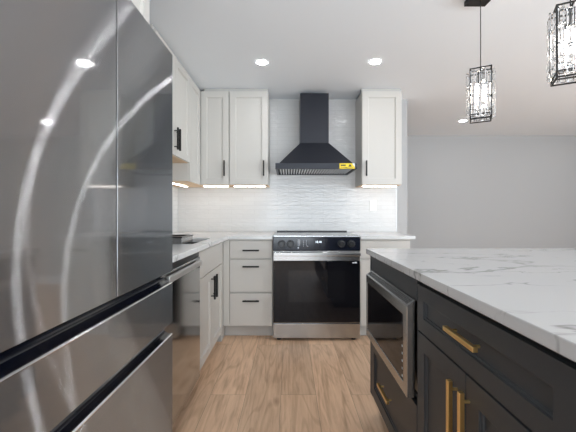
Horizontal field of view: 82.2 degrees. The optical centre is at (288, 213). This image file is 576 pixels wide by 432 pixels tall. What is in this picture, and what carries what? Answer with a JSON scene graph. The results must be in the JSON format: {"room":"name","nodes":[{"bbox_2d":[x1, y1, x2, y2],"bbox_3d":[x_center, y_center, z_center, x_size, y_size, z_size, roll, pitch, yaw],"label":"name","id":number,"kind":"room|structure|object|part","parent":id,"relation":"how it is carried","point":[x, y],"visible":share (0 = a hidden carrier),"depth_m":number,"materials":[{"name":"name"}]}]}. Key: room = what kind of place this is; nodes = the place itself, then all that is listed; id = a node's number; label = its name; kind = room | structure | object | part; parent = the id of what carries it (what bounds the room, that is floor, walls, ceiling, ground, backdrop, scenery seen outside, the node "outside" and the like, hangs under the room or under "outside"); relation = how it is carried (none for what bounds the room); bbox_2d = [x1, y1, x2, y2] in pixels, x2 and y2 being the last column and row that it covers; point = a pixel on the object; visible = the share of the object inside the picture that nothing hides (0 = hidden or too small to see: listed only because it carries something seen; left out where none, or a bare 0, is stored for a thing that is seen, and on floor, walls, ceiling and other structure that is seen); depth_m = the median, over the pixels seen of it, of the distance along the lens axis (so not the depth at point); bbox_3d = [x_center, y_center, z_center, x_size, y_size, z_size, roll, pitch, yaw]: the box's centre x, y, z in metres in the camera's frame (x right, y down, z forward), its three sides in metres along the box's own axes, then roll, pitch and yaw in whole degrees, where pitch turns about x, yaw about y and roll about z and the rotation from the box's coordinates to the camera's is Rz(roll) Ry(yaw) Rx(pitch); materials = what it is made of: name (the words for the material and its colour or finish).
{"room":"kitchen","nodes":[
{"label":"kitchen","id":0,"kind":"room"},
{"bbox_2d":[172,335,388,431],"bbox_3d":[2.005,1.135,0.875,6.590,0.050,8.750,0,0,0],"label":"floor","id":1,"kind":"structure","parent":0,"point":[246,383],"depth_m":2.08,"materials":[{"name":"brown wood"}]},
{"bbox_2d":[0,0,172,431],"bbox_3d":[-0.838,0.215,0.947,0.681,1.790,0.913,0,0,1],"label":"refrigerator","id":2,"kind":"object","parent":1,"relation":"on","point":[86,85],"visible":1,"depth_m":0.81,"materials":[{"name":"grey metal"}]},
{"bbox_3d":[-0.525,-0.214,0.721,0.048,0.915,0.466,0,0,1],"label":"door","id":3,"kind":"part","parent":2,"relation":"part of","materials":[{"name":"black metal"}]},
{"bbox_3d":[-0.523,0.377,0.944,0.048,0.163,0.913,0,0,1],"label":"drawer","id":4,"kind":"part","parent":2,"relation":"part of","materials":[{"name":"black metal"}]},
{"bbox_3d":[-0.523,0.786,0.944,0.048,0.548,0.913,0,0,1],"label":"drawer","id":5,"kind":"part","parent":2,"relation":"part of","materials":[{"name":"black metal"}]},
{"bbox_3d":[-0.520,-0.214,1.181,0.048,0.915,0.440,0,0,1],"label":"door","id":6,"kind":"part","parent":2,"relation":"part of","materials":[{"name":"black metal"}]},
{"bbox_2d":[164,252,201,425],"bbox_3d":[-0.828,0.673,1.737,0.608,0.871,0.604,0,0,0],"label":"dishwasher","id":7,"kind":"object","parent":1,"relation":"on","point":[184,327],"visible":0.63,"depth_m":1.74,"materials":[{"name":"silver metal"}]},
{"bbox_3d":[-0.537,0.294,1.722,0.026,0.032,0.540,0,0,0],"label":"handle","id":8,"kind":"part","parent":7,"relation":"part of","materials":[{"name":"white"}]},
{"bbox_2d":[199,242,221,369],"bbox_3d":[-0.854,0.668,2.420,0.649,0.882,0.735,0,0,0],"label":"base cabinet","id":9,"kind":"object","parent":1,"relation":"on","point":[211,257],"visible":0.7,"depth_m":2.37,"materials":[{"name":"grey paint"}]},
{"bbox_3d":[-0.573,0.709,2.237,0.020,0.573,0.362,0,0,0],"label":"door","id":10,"kind":"part","parent":9,"relation":"part of","materials":[{"name":"grey paint"}]},
{"bbox_3d":[-0.546,0.535,2.385,0.034,0.170,0.013,0,0,0],"label":"handle","id":11,"kind":"part","parent":9,"relation":"part of","materials":[{"name":"black metal"}]},
{"bbox_3d":[-0.546,0.535,2.454,0.034,0.170,0.013,0,0,0],"label":"handle","id":12,"kind":"part","parent":9,"relation":"part of","materials":[{"name":"black metal"}]},
{"bbox_3d":[-0.573,0.709,2.602,0.020,0.573,0.362,0,0,0],"label":"door","id":13,"kind":"part","parent":9,"relation":"part of","materials":[{"name":"grey paint"}]},
{"bbox_2d":[217,242,224,341],"bbox_3d":[-0.881,0.668,3.148,0.593,0.882,0.719,0,0,0],"label":"base cabinet","id":14,"kind":"object","parent":1,"relation":"on","point":[222,334],"visible":0.05,"depth_m":2.90,"materials":[{"name":"grey paint"}]},
{"bbox_2d":[172,232,274,262],"bbox_3d":[-0.661,0.211,2.458,1.036,0.030,2.100,0,0,0],"label":"countertop","id":15,"kind":"structure","parent":14,"relation":"on","point":[205,240],"depth_m":2.62,"materials":[{"name":"stone"}]},
{"bbox_2d":[172,234,192,243],"bbox_3d":[-0.855,0.172,2.208,0.359,0.048,0.244,0,0,0],"label":"tray","id":16,"kind":"object","parent":15,"relation":"on","point":[176,238],"visible":0.38,"depth_m":2.17,"materials":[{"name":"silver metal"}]},
{"bbox_2d":[223,239,272,334],"bbox_3d":[-0.363,0.668,3.195,0.437,0.882,0.627,0,0,0],"label":"base cabinet","id":17,"kind":"object","parent":1,"relation":"on","point":[247,263],"visible":0.97,"depth_m":2.92,"materials":[{"name":"grey paint"}]},
{"bbox_3d":[-0.335,0.768,2.898,0.145,0.013,0.034,0,0,0],"label":"handle","id":18,"kind":"part","parent":17,"relation":"part of","materials":[{"name":"black metal"}]},
{"bbox_3d":[-0.335,0.466,2.898,0.145,0.013,0.034,0,0,0],"label":"handle","id":19,"kind":"part","parent":17,"relation":"part of","materials":[{"name":"black metal"}]},
{"bbox_3d":[-0.336,0.849,2.925,0.373,0.287,0.020,0,0,0],"label":"drawer","id":20,"kind":"part","parent":17,"relation":"part of","materials":[{"name":"grey paint"}]},
{"bbox_3d":[-0.336,0.549,2.925,0.373,0.285,0.020,0,0,0],"label":"drawer","id":21,"kind":"part","parent":17,"relation":"part of","materials":[{"name":"grey paint"}]},
{"bbox_3d":[-0.336,0.316,2.925,0.373,0.156,0.020,0,0,0],"label":"drawer","id":22,"kind":"part","parent":17,"relation":"part of","materials":[{"name":"grey paint"}]},
{"bbox_2d":[273,231,360,339],"bbox_3d":[0.241,0.645,3.165,0.760,0.929,0.690,0,0,0],"label":"range","id":23,"kind":"object","parent":1,"relation":"on","point":[316,274],"visible":1,"depth_m":2.87,"materials":[{"name":"silver metal"}]},
{"bbox_3d":[-0.064,0.264,2.856,0.068,0.068,0.028,0,0,0],"label":"knob","id":24,"kind":"part","parent":23,"relation":"part of","materials":[{"name":"black plastic"}]},
{"bbox_3d":[0.013,0.264,2.856,0.068,0.068,0.028,0,0,0],"label":"knob","id":25,"kind":"part","parent":23,"relation":"part of","materials":[{"name":"black plastic"}]},
{"bbox_3d":[0.241,1.022,2.885,0.756,0.127,0.030,0,0,0],"label":"storage drawer","id":26,"kind":"part","parent":23,"relation":"part of","materials":[{"name":"silver metal"}]},
{"bbox_3d":[0.241,0.638,2.885,0.756,0.623,0.030,0,0,0],"label":"oven door","id":27,"kind":"part","parent":23,"relation":"part of","materials":[{"name":"black glass"}]},
{"bbox_3d":[0.241,0.678,2.868,0.752,0.536,0.004,0,0,0],"label":"door glass","id":28,"kind":"part","parent":23,"relation":"part of","materials":[{"name":"black glass"}]},
{"bbox_2d":[273,232,359,236],"bbox_3d":[0.241,0.203,3.191,0.760,0.022,0.589,0,0,0],"label":"cooktop","id":29,"kind":"object","parent":23,"relation":"in","point":[277,234],"depth_m":3.01,"materials":[{"name":"black glass"}]},
{"bbox_3d":[0.241,0.263,2.885,0.760,0.122,0.030,0,0,0],"label":"control panel","id":30,"kind":"part","parent":23,"relation":"part of","materials":[{"name":"black glass"}]},
{"bbox_3d":[0.241,0.350,2.845,0.752,0.032,0.050,0,0,0],"label":"handle","id":31,"kind":"part","parent":23,"relation":"part of","materials":[{"name":"silver metal"}]},
{"bbox_3d":[0.456,0.264,2.856,0.068,0.068,0.028,0,0,0],"label":"knob","id":32,"kind":"part","parent":23,"relation":"part of","materials":[{"name":"black plastic"}]},
{"bbox_3d":[0.541,0.264,2.856,0.068,0.068,0.028,0,0,0],"label":"knob","id":33,"kind":"part","parent":23,"relation":"part of","materials":[{"name":"black plastic"}]},
{"bbox_2d":[360,239,409,334],"bbox_3d":[0.851,0.668,3.195,0.450,0.882,0.627,0,0,0],"label":"base cabinet","id":34,"kind":"object","parent":1,"relation":"on","point":[364,243],"visible":0.18,"depth_m":2.92,"materials":[{"name":"grey paint"}]},
{"bbox_3d":[0.851,0.700,2.925,0.438,0.585,0.020,0,0,0],"label":"door","id":35,"kind":"part","parent":34,"relation":"part of","materials":[{"name":"grey paint"}]},
{"bbox_2d":[350,232,414,238],"bbox_3d":[0.865,0.211,3.193,0.476,0.030,0.630,0,0,0],"label":"countertop","id":36,"kind":"structure","parent":34,"relation":"on","point":[363,235],"depth_m":2.94,"materials":[{"name":"stone"}]},
{"bbox_3d":[0.851,0.316,2.925,0.438,0.156,0.020,0,0,0],"label":"drawer","id":37,"kind":"part","parent":34,"relation":"part of","materials":[{"name":"grey paint"}]},
{"bbox_2d":[371,257,422,431],"bbox_3d":[0.740,0.668,1.498,0.628,0.882,0.653,0,0,0],"label":"base cabinet","id":38,"kind":"object","parent":1,"relation":"on","point":[398,412],"visible":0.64,"depth_m":1.47,"materials":[{"name":"grey paint"}]},
{"bbox_2d":[370,256,371,391],"bbox_3d":[0.917,0.668,1.835,0.926,0.882,0.018,0,0,0],"label":"island end panel","id":39,"kind":"object","parent":38,"relation":"attached to","point":[370,256],"visible":0.14,"depth_m":1.84,"materials":[{"name":"grey paint"}]},
{"bbox_3d":[0.440,0.830,1.525,0.028,0.013,0.160,0,0,0],"label":"handle","id":40,"kind":"part","parent":38,"relation":"part of","materials":[{"name":"gold metal"}]},
{"bbox_2d":[366,271,418,397],"bbox_3d":[0.649,0.488,1.500,0.450,0.351,0.625,0,0,0],"label":"microwave","id":41,"kind":"object","parent":38,"relation":"in","point":[391,313],"visible":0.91,"depth_m":1.34,"materials":[{"name":"silver metal"}]},
{"bbox_3d":[0.440,0.499,1.512,0.026,0.248,0.566,0,0,0],"label":"door glass","id":42,"kind":"part","parent":41,"relation":"part of","materials":[{"name":"black glass"}]},
{"bbox_3d":[0.464,0.839,1.498,0.020,0.307,0.648,0,0,0],"label":"drawer","id":43,"kind":"part","parent":38,"relation":"part of","materials":[{"name":"grey paint"}]},
{"bbox_2d":[417,283,575,431],"bbox_3d":[0.740,0.668,0.843,0.628,0.882,0.655,0,0,0],"label":"base cabinet","id":44,"kind":"object","parent":1,"relation":"on","point":[476,373],"visible":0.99,"depth_m":0.78,"materials":[{"name":"grey paint"}]},
{"bbox_3d":[0.464,0.703,1.008,0.020,0.579,0.318,0,0,0],"label":"door","id":45,"kind":"part","parent":44,"relation":"part of","materials":[{"name":"grey paint"}]},
{"bbox_3d":[0.440,0.537,0.891,0.028,0.175,0.013,0,0,0],"label":"handle","id":46,"kind":"part","parent":44,"relation":"part of","materials":[{"name":"gold metal"}]},
{"bbox_3d":[0.440,0.317,0.841,0.028,0.013,0.150,0,0,0],"label":"handle","id":47,"kind":"part","parent":44,"relation":"part of","materials":[{"name":"gold metal"}]},
{"bbox_3d":[0.440,0.537,0.831,0.028,0.175,0.013,0,0,0],"label":"handle","id":48,"kind":"part","parent":44,"relation":"part of","materials":[{"name":"gold metal"}]},
{"bbox_3d":[0.464,0.703,0.682,0.020,0.579,0.328,0,0,0],"label":"door","id":49,"kind":"part","parent":44,"relation":"part of","materials":[{"name":"grey paint"}]},
{"bbox_3d":[0.740,0.668,0.186,0.628,0.882,0.655,0,0,0],"label":"cabinet","id":50,"kind":"object","parent":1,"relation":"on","visible":0},
{"bbox_2d":[366,248,575,361],"bbox_3d":[1.066,0.211,0.842,1.268,0.030,2.023,0,0,0],"label":"countertop","id":51,"kind":"structure","parent":50,"relation":"on","point":[531,292],"depth_m":0.96,"materials":[{"name":"stone"}]},
{"bbox_2d":[150,0,575,135],"bbox_3d":[2.005,-1.265,0.875,6.590,0.100,8.750,0,0,0],"label":"ceiling","id":52,"kind":"structure","parent":0,"point":[427,49],"depth_m":2.49,"materials":[{"name":"white paint"}]},
{"bbox_2d":[256,59,267,64],"bbox_3d":[-0.217,-1.212,2.650,0.100,0.003,0.100,0,0,0],"label":"recessed light","id":53,"kind":"object","parent":52,"relation":"in","point":[261,61],"visible":1,"depth_m":2.65,"materials":[{"name":"white plastic"}]},
{"bbox_2d":[369,59,381,64],"bbox_3d":[0.690,-1.212,2.640,0.100,0.003,0.100,0,0,0],"label":"recessed light","id":54,"kind":"object","parent":52,"relation":"in","point":[374,61],"visible":1,"depth_m":2.63,"materials":[{"name":"white plastic"}]},
{"bbox_2d":[464,0,495,123],"bbox_3d":[1.065,-0.866,1.835,0.152,0.696,0.140,0,0,11],"label":"pendant lamp","id":55,"kind":"object","parent":52,"relation":"hanging from","point":[488,86],"visible":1,"depth_m":1.80,"materials":[{"name":"clear glass"}]},
{"bbox_3d":[1.065,-0.992,1.835,0.004,0.390,0.004,0,0,29],"label":"cord","id":56,"kind":"part","parent":55,"relation":"part of","materials":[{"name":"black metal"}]},
{"bbox_3d":[1.065,-0.657,1.835,0.107,0.279,0.107,0,0,29],"label":"frame","id":57,"kind":"part","parent":55,"relation":"part of","materials":[{"name":"black metal"}]},
{"bbox_2d":[546,0,575,86],"bbox_3d":[1.090,-0.866,1.278,0.152,0.696,0.140,0,0,11],"label":"pendant lamp","id":58,"kind":"object","parent":52,"relation":"hanging from","point":[566,39],"visible":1,"depth_m":1.26,"materials":[{"name":"black"}]},
{"bbox_3d":[1.074,-0.667,1.287,0.018,0.090,0.018,0,0,29],"label":"bulb","id":59,"kind":"part","parent":58,"relation":"part of","materials":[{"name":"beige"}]},
{"bbox_2d":[566,7,574,27],"bbox_3d":[1.090,-0.759,1.278,0.028,0.064,0.028,0,0,29],"label":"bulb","id":60,"kind":"object","parent":58,"relation":"attached to","point":[574,7],"depth_m":1.28,"materials":[{"name":"white glass"}]},
{"bbox_2d":[396,100,406,233],"bbox_3d":[0.036,-0.052,3.580,2.452,2.325,0.120,0,0,0],"label":"wall","id":61,"kind":"structure","parent":0,"point":[401,189],"depth_m":3.52,"materials":[{"name":"grey paint"}]},
{"bbox_2d":[199,91,232,186],"bbox_3d":[-0.726,-0.731,3.333,0.292,0.908,0.354,0,0,0],"label":"upper cabinet","id":62,"kind":"object","parent":61,"relation":"attached to","point":[214,105],"visible":0.96,"depth_m":3.20,"materials":[{"name":"grey paint"}]},
{"bbox_3d":[-0.726,-0.279,3.360,0.290,0.004,0.298,0,0,0],"label":"underside panel","id":63,"kind":"part","parent":62,"relation":"part of","materials":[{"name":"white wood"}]},
{"bbox_3d":[-0.622,-0.435,3.173,0.013,0.150,0.034,0,0,0],"label":"handle","id":64,"kind":"part","parent":62,"relation":"part of","materials":[{"name":"black metal"}]},
{"bbox_2d":[230,91,269,186],"bbox_3d":[-0.391,-0.726,3.333,0.375,0.918,0.354,0,0,0],"label":"upper cabinet","id":65,"kind":"object","parent":61,"relation":"attached to","point":[249,110],"depth_m":3.20,"materials":[{"name":"grey paint"}]},
{"bbox_2d":[204,89,267,91],"bbox_3d":[-0.516,-1.200,3.222,0.627,0.029,0.016,0,0,0],"label":"strip","id":66,"kind":"object","parent":65,"relation":"attached to","point":[229,90],"visible":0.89,"depth_m":3.21,"materials":[{"name":"grey paint"}]},
{"bbox_3d":[-0.390,-0.272,3.283,0.320,0.010,0.025,0,0,0],"label":"light strip","id":67,"kind":"part","parent":65,"relation":"part of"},
{"bbox_3d":[-0.391,-0.279,3.360,0.373,0.004,0.298,0,0,0],"label":"underside panel","id":68,"kind":"part","parent":65,"relation":"part of","materials":[{"name":"brown wood"}]},
{"bbox_2d":[178,99,395,231],"bbox_3d":[-0.022,-0.509,3.515,2.314,1.410,0.010,0,0,0],"label":"backsplash","id":69,"kind":"structure","parent":61,"relation":"attached to","point":[291,202],"depth_m":3.51,"materials":[{"name":"tile"}]},
{"bbox_2d":[370,200,376,210],"bbox_3d":[0.895,-0.085,3.505,0.072,0.116,0.008,0,0,0],"label":"outlet","id":70,"kind":"object","parent":69,"relation":"attached to","point":[373,203],"visible":1,"depth_m":3.50,"materials":[{"name":"white plastic"}]},
{"bbox_2d":[275,93,356,174],"bbox_3d":[0.250,-0.794,3.264,0.750,0.772,0.489,0,0,0],"label":"range hood","id":71,"kind":"object","parent":61,"relation":"attached to","point":[314,155],"visible":0.94,"depth_m":3.23,"materials":[{"name":"black metal"}]},
{"bbox_2d":[339,163,354,168],"bbox_3d":[0.532,-0.435,3.018,0.140,0.050,0.002,0,0,0],"label":"warning sticker","id":72,"kind":"object","parent":71,"relation":"attached to","point":[341,165],"visible":1,"depth_m":3.02,"materials":[{"name":"yellow paper"}]},
{"bbox_2d":[355,89,401,186],"bbox_3d":[0.899,-0.741,3.333,0.387,0.948,0.354,0,0,0],"label":"upper cabinet","id":73,"kind":"object","parent":61,"relation":"attached to","point":[378,114],"depth_m":3.20,"materials":[{"name":"grey paint"}]},
{"bbox_3d":[0.899,-0.279,3.360,0.385,0.004,0.298,0,0,0],"label":"underside panel","id":74,"kind":"part","parent":73,"relation":"part of","materials":[{"name":"brown wood"}]},
{"bbox_3d":[0.900,-0.272,3.283,0.340,0.010,0.025,0,0,0],"label":"light strip","id":75,"kind":"part","parent":73,"relation":"part of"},
{"bbox_3d":[0.899,-1.200,3.222,0.387,0.029,0.016,0,0,0],"label":"scribe strip","id":76,"kind":"part","parent":73,"relation":"part of","materials":[{"name":"white wood"}]},
{"bbox_2d":[396,187,396,231],"bbox_3d":[1.141,-0.509,3.514,0.012,1.410,0.012,0,0,0],"label":"trim","id":77,"kind":"structure","parent":61,"relation":"attached to","point":[396,187],"depth_m":3.51,"materials":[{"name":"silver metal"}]},
{"bbox_2d":[407,136,575,247],"bbox_3d":[2.005,-0.052,5.200,6.390,2.325,0.100,0,0,0],"label":"wall","id":78,"kind":"structure","parent":0,"point":[463,191],"depth_m":5.15,"materials":[{"name":"grey paint"}]},
{"bbox_3d":[-1.240,-0.052,0.875,0.100,2.325,8.550,0,0,0],"label":"wall","id":79,"kind":"structure","parent":0,"visible":0},
{"bbox_2d":[131,0,149,24],"bbox_3d":[-0.874,-0.958,0.948,0.619,0.465,0.945,0,0,0],"label":"upper cabinet","id":80,"kind":"object","parent":79,"relation":"attached to","point":[143,6],"visible":0.02,"depth_m":1.37,"materials":[{"name":"grey paint"}]},
{"bbox_2d":[153,29,189,162],"bbox_3d":[-1.004,-0.810,2.481,0.369,0.750,0.738,0,0,0],"label":"upper cabinet","id":81,"kind":"object","parent":79,"relation":"attached to","point":[180,77],"visible":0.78,"depth_m":2.62,"materials":[{"name":"grey paint"}]},
{"bbox_3d":[-0.864,-0.810,2.297,0.020,0.744,0.364,0,0,0],"label":"door","id":82,"kind":"part","parent":81,"relation":"part of","materials":[{"name":"grey paint"}]},
{"bbox_3d":[-0.837,-0.558,2.457,0.034,0.165,0.013,0,0,0],"label":"handle","id":83,"kind":"part","parent":81,"relation":"part of","materials":[{"name":"black metal"}]},
{"bbox_3d":[-0.837,-0.558,2.507,0.034,0.165,0.013,0,0,0],"label":"handle","id":84,"kind":"part","parent":81,"relation":"part of","materials":[{"name":"black metal"}]},
{"bbox_3d":[-1.032,-0.437,2.481,0.313,0.004,0.736,0,0,0],"label":"underside panel","id":85,"kind":"part","parent":81,"relation":"part of","materials":[{"name":"brown wood"}]},
{"bbox_3d":[-0.864,-0.810,2.665,0.020,0.744,0.364,0,0,0],"label":"door","id":86,"kind":"part","parent":81,"relation":"part of","materials":[{"name":"grey paint"}]},
{"bbox_2d":[172,186,177,232],"bbox_3d":[-1.185,-0.147,2.470,0.010,0.686,2.079,0,0,0],"label":"backsplash","id":87,"kind":"structure","parent":79,"relation":"attached to","point":[174,189],"depth_m":3.40,"materials":[{"name":"tile"}]},
{"bbox_2d":[172,77,203,186],"bbox_3d":[-1.022,-0.731,3.179,0.335,0.908,0.655,0,0,0],"label":"upper cabinet","id":88,"kind":"object","parent":79,"relation":"attached to","point":[187,174],"visible":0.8,"depth_m":2.99,"materials":[{"name":"grey paint"}]},
{"bbox_3d":[-1.032,-0.279,3.179,0.313,0.004,0.653,0,0,0],"label":"underside panel","id":89,"kind":"part","parent":88,"relation":"part of","materials":[{"name":"brown wood"}]},
{"bbox_3d":[-0.864,-0.731,3.016,0.020,0.902,0.322,0,0,0],"label":"door","id":90,"kind":"part","parent":88,"relation":"part of","materials":[{"name":"grey paint"}]}
]}

